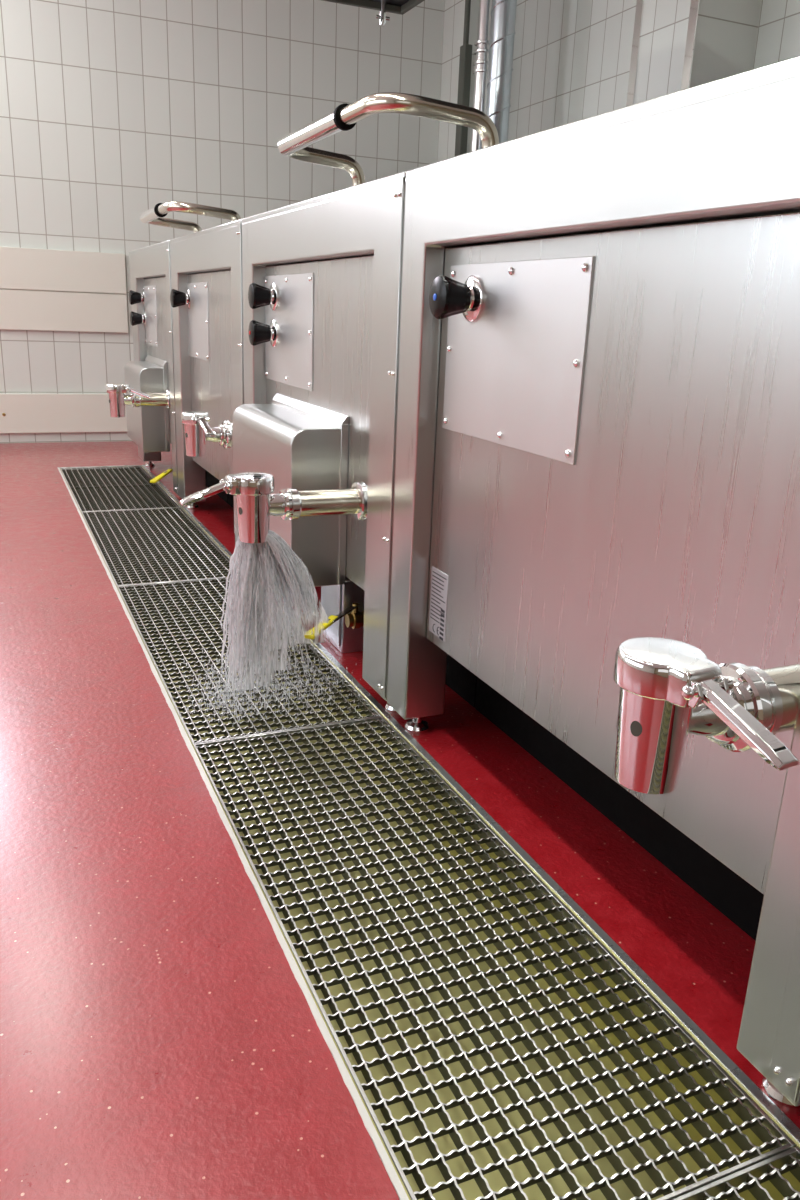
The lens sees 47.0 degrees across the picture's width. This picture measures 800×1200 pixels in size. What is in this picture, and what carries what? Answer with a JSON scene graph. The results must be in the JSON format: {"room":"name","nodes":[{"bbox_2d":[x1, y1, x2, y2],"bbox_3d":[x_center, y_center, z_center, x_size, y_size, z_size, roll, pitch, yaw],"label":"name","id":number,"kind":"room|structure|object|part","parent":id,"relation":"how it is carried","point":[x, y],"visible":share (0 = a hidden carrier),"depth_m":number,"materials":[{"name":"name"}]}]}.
{"room":"commercial kitchen","nodes":[
{"label":"commercial kitchen","id":0,"kind":"room"},
{"bbox_2d":[0,0,444,442],"bbox_3d":[-2.185,-2.231,4.939,6.016,3.008,0.096,-5,19,-23],"label":"wall","id":1,"kind":"structure","parent":0,"point":[111,111],"depth_m":5.20,"materials":[{"name":"tile"}]},
{"bbox_2d":[0,394,126,433],"bbox_3d":[-3.134,-0.974,4.846,3.348,0.222,0.030,-5,19,-23],"label":"board","id":2,"kind":"object","parent":1,"relation":"attached to","point":[19,413],"visible":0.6,"depth_m":5.33,"materials":[{"name":"white plastic"}]},
{"bbox_2d":[0,246,127,332],"bbox_3d":[-3.109,-1.620,4.647,3.348,0.433,0.023,-5,19,-23],"label":"board","id":3,"kind":"object","parent":1,"relation":"attached to","point":[41,289],"visible":1,"depth_m":5.16,"materials":[{"name":"white plastic"}]},
{"bbox_2d":[0,441,799,1199],"bbox_3d":[-0.717,0.253,2.055,5.856,0.160,7.526,-5,19,-23],"label":"floor","id":4,"kind":"structure","parent":0,"point":[160,1039],"depth_m":1.27,"materials":[{"name":"red plastic"}]},
{"bbox_2d":[105,240,227,502],"bbox_3d":[-0.848,-1.074,4.247,1.077,1.057,1.075,-5,19,-23],"label":"kettle","id":5,"kind":"object","parent":4,"relation":"on","point":[148,390],"visible":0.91,"depth_m":4.03,"materials":[{"name":"metal"}]},
{"bbox_3d":[-1.254,-1.430,4.354,0.052,0.066,0.064,-5,19,-23],"label":"control knob","id":6,"kind":"part","parent":5,"relation":"part of","materials":[{"name":"black plastic"}]},
{"bbox_3d":[-1.256,-1.338,4.378,0.052,0.066,0.064,-5,19,-23],"label":"control knob","id":7,"kind":"part","parent":5,"relation":"part of","materials":[{"name":"black plastic"}]},
{"bbox_2d":[105,383,169,416],"bbox_3d":[-1.054,-0.817,3.773,0.284,0.132,0.122,-5,19,-23],"label":"tap","id":8,"kind":"object","parent":5,"relation":"on","point":[117,398],"depth_m":3.74,"materials":[{"name":"grey metal"}]},
{"bbox_3d":[-1.151,-1.312,4.249,0.004,0.260,0.320,-5,19,-23],"label":"control plate","id":9,"kind":"part","parent":5,"relation":"part of","materials":[{"name":"metal"}]},
{"bbox_3d":[-1.075,-1.062,4.147,0.087,0.989,1.075,-5,19,-23],"label":"frame","id":10,"kind":"part","parent":5,"relation":"part of","materials":[{"name":"metal"}]},
{"bbox_3d":[-1.044,-1.073,4.118,0.049,0.696,0.787,-5,19,-23],"label":"panel","id":11,"kind":"part","parent":5,"relation":"part of","materials":[{"name":"metal"}]},
{"bbox_2d":[150,467,172,482],"bbox_3d":[-0.999,-0.600,4.054,0.173,0.169,0.586,7,18,16],"label":"valve","id":12,"kind":"object","parent":5,"relation":"attached to","point":[159,477],"visible":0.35,"depth_m":3.89,"materials":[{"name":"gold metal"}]},
{"bbox_2d":[140,201,243,544],"bbox_3d":[-0.368,-0.793,3.302,0.988,1.120,1.108,-5,19,-23],"label":"kettle","id":13,"kind":"object","parent":4,"relation":"on","point":[206,295],"visible":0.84,"depth_m":3.15,"materials":[{"name":"metal"}]},
{"bbox_3d":[-0.825,-1.120,3.420,0.052,0.066,0.064,-5,19,-23],"label":"control knob","id":14,"kind":"part","parent":13,"relation":"part of","materials":[{"name":"black plastic"}]},
{"bbox_3d":[-0.741,-1.321,3.211,0.243,0.072,0.617,-5,19,-23],"label":"lid handle","id":15,"kind":"part","parent":13,"relation":"part of","materials":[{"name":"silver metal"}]},
{"bbox_3d":[-0.740,-1.016,3.354,0.004,0.263,0.381,-5,19,-23],"label":"control plate","id":16,"kind":"part","parent":13,"relation":"part of","materials":[{"name":"metal"}]},
{"bbox_3d":[-0.639,-0.749,3.198,0.087,0.989,1.096,-5,19,-23],"label":"frame","id":17,"kind":"part","parent":13,"relation":"part of","materials":[{"name":"metal"}]},
{"bbox_2d":[181,411,232,456],"bbox_3d":[-0.552,-0.498,2.786,0.194,0.132,0.188,-5,19,-23],"label":"tap","id":18,"kind":"object","parent":13,"relation":"on","point":[197,431],"depth_m":2.79,"materials":[{"name":"grey metal"}]},
{"bbox_3d":[-0.621,-0.769,3.197,0.049,0.696,0.823,-5,19,-23],"label":"panel","id":19,"kind":"part","parent":13,"relation":"part of","materials":[{"name":"metal"}]},
{"bbox_2d":[179,92,498,712],"bbox_3d":[-0.020,-0.486,2.288,1.199,1.164,1.124,-5,19,-23],"label":"kettle","id":20,"kind":"object","parent":4,"relation":"on","point":[315,427],"visible":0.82,"depth_m":2.01,"materials":[{"name":"metal"}]},
{"bbox_3d":[-0.375,-0.713,2.458,0.052,0.066,0.064,-5,19,-23],"label":"control knob","id":21,"kind":"part","parent":20,"relation":"part of","materials":[{"name":"black plastic"}]},
{"bbox_3d":[-0.371,-0.802,2.430,0.052,0.066,0.064,-5,19,-23],"label":"control knob","id":22,"kind":"part","parent":20,"relation":"part of","materials":[{"name":"black plastic"}]},
{"bbox_2d":[179,472,367,542],"bbox_3d":[-0.238,-0.189,1.850,0.405,0.132,0.082,-5,19,-23],"label":"tap","id":23,"kind":"object","parent":20,"relation":"on","point":[255,501],"depth_m":1.82,"materials":[{"name":"grey metal"}]},
{"bbox_3d":[-0.289,-0.695,2.373,0.004,0.271,0.409,-5,19,-23],"label":"control plate","id":24,"kind":"part","parent":20,"relation":"part of","materials":[{"name":"metal"}]},
{"bbox_3d":[-0.182,-0.454,2.242,0.049,0.696,0.874,-5,19,-23],"label":"panel","id":25,"kind":"part","parent":20,"relation":"part of","materials":[{"name":"metal"}]},
{"bbox_3d":[-0.195,-0.429,2.230,0.087,0.989,1.120,-5,19,-23],"label":"frame","id":26,"kind":"part","parent":20,"relation":"part of","materials":[{"name":"metal"}]},
{"bbox_2d":[304,603,363,639],"bbox_3d":[-0.102,0.017,2.137,0.118,0.137,0.416,16,22,37],"label":"valve","id":27,"kind":"object","parent":20,"relation":"attached to","point":[355,619],"visible":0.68,"depth_m":2.17,"materials":[{"name":"gold metal"}]},
{"bbox_3d":[-0.129,0.030,2.130,0.016,0.006,0.150,8,18,19],"label":"lever","id":28,"kind":"part","parent":27,"relation":"part of","materials":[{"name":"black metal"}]},
{"bbox_3d":[-0.053,-0.897,1.860,0.243,0.115,0.639,-5,19,-23],"label":"lid handle","id":29,"kind":"part","parent":20,"relation":"part of","materials":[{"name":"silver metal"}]},
{"bbox_2d":[321,576,364,652],"bbox_3d":[-0.111,0.016,2.312,0.138,0.186,0.152,-5,19,-23],"label":"junction box","id":30,"kind":"object","parent":4,"relation":"on","point":[335,599],"visible":0.24,"depth_m":2.24,"materials":[{"name":"metal"}]},
{"bbox_2d":[57,465,799,1199],"bbox_3d":[-0.414,0.183,2.287,0.424,0.146,5.520,-5,19,-23],"label":"channel","id":31,"kind":"object","parent":4,"relation":"in","point":[432,1175],"visible":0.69,"depth_m":1.28,"materials":[{"name":"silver metal"}]},
{"bbox_2d":[60,466,179,511],"bbox_3d":[-1.298,-0.510,4.193,0.392,0.021,1.056,-5,19,-23],"label":"grate","id":32,"kind":"object","parent":31,"relation":"in","point":[124,487],"depth_m":4.15,"materials":[{"name":"silver metal"}]},
{"bbox_2d":[81,507,231,585],"bbox_3d":[-0.872,-0.204,3.265,0.392,0.019,1.073,-5,19,-23],"label":"grate","id":33,"kind":"object","parent":31,"relation":"in","point":[174,527],"depth_m":3.19,"materials":[{"name":"silver metal"}]},
{"bbox_2d":[117,577,381,743],"bbox_3d":[-0.436,0.109,2.317,0.392,0.019,1.101,-5,19,-23],"label":"grate","id":34,"kind":"object","parent":31,"relation":"in","point":[348,688],"depth_m":2.15,"materials":[{"name":"silver metal"}]},
{"bbox_2d":[179,530,369,736],"bbox_3d":[-0.286,0.015,1.981,0.393,0.378,0.575,-4,18,-18],"label":"water","id":35,"kind":"object","parent":34,"relation":"on","point":[263,573],"visible":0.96,"depth_m":1.90,"materials":[{"name":"clear liquid"}]},
{"bbox_2d":[193,716,794,1199],"bbox_3d":[0.006,0.426,1.354,0.392,0.019,1.108,-5,19,-23],"label":"grate","id":36,"kind":"object","parent":31,"relation":"in","point":[774,1139],"depth_m":1.16,"materials":[{"name":"silver metal"}]},
{"bbox_2d":[673,1147,799,1199],"bbox_3d":[0.447,0.744,0.393,0.392,0.019,1.097,-5,19,-23],"label":"grate","id":37,"kind":"object","parent":31,"relation":"in","point":[771,1169],"depth_m":0.91,"materials":[{"name":"silver metal"}]},
{"bbox_2d":[455,0,471,155],"bbox_3d":[0.351,-2.394,5.570,0.047,2.880,0.072,-5,19,-23],"label":"pipe","id":38,"kind":"object","parent":4,"relation":"on","point":[465,60],"visible":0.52,"depth_m":5.35,"materials":[{"name":"grey metal"}]},
{"bbox_2d":[470,0,491,151],"bbox_3d":[0.422,-2.272,5.188,0.099,2.880,0.099,9,18,20],"label":"flue pipe","id":39,"kind":"object","parent":4,"relation":"on","point":[480,72],"visible":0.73,"depth_m":4.96,"materials":[{"name":"silver metal"}]},
{"bbox_2d":[485,0,516,142],"bbox_3d":[0.508,-2.229,5.058,0.138,2.888,0.138,-5,19,-23],"label":"spiral duct","id":40,"kind":"object","parent":4,"relation":"on","point":[503,12],"visible":0.23,"depth_m":4.82,"materials":[{"name":"grey metal"}]},
{"bbox_2d":[387,56,799,1107],"bbox_3d":[0.505,-0.123,1.371,1.018,1.057,1.103,-5,19,-23],"label":"kettle","id":41,"kind":"object","parent":4,"relation":"on","point":[597,494],"visible":1,"depth_m":1.13,"materials":[{"name":"metal"}]},
{"bbox_3d":[0.070,0.007,1.688,0.002,0.125,0.067,-5,19,-23],"label":"rating plate","id":42,"kind":"part","parent":41,"relation":"part of","materials":[{"name":"silver metal"}]},
{"bbox_3d":[0.079,-0.476,1.450,0.052,0.066,0.064,-5,19,-23],"label":"control knob","id":43,"kind":"part","parent":41,"relation":"part of","materials":[{"name":"black plastic"}]},
{"bbox_3d":[0.162,-0.369,1.390,0.004,0.267,0.405,-5,19,-23],"label":"control plate","id":44,"kind":"part","parent":41,"relation":"part of","materials":[{"name":"metal"}]},
{"bbox_3d":[0.263,-0.133,1.271,0.049,0.696,0.892,-5,19,-23],"label":"panel","id":45,"kind":"part","parent":41,"relation":"part of","materials":[{"name":"metal"}]},
{"bbox_2d":[613,637,799,793],"bbox_3d":[0.322,0.116,0.840,0.224,0.132,0.188,-5,19,-23],"label":"tap","id":46,"kind":"object","parent":41,"relation":"on","point":[670,690],"depth_m":0.84,"materials":[{"name":"grey metal"}]},
{"bbox_2d":[437,0,799,161],"bbox_3d":[1.918,-1.378,2.727,0.416,3.008,7.526,-5,19,-23],"label":"wall","id":47,"kind":"structure","parent":0,"point":[572,58],"depth_m":4.72,"materials":[{"name":"tile"}]},
{"bbox_2d":[626,0,643,105],"bbox_3d":[1.013,-1.934,4.179,0.006,2.880,0.046,-5,19,-23],"label":"trim","id":48,"kind":"structure","parent":47,"relation":"attached to","point":[640,3],"depth_m":4.03,"materials":[{"name":"silver metal"}]},
{"bbox_2d":[681,0,699,89],"bbox_3d":[1.159,-1.829,3.861,0.006,2.880,0.046,-5,19,-23],"label":"trim","id":49,"kind":"structure","parent":47,"relation":"attached to","point":[694,6],"depth_m":3.73,"materials":[{"name":"silver metal"}]},
{"bbox_3d":[-0.603,-2.609,1.163,6.016,0.080,7.686,-5,19,-23],"label":"ceiling","id":50,"kind":"structure","parent":0,"visible":0},
{"bbox_2d":[323,0,423,26],"bbox_3d":[0.294,-2.309,2.162,0.632,1.018,2.776,-5,19,-23],"label":"extractor hood","id":51,"kind":"object","parent":50,"relation":"hanging from","point":[401,7],"visible":1,"depth_m":3.56,"materials":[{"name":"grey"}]}
]}

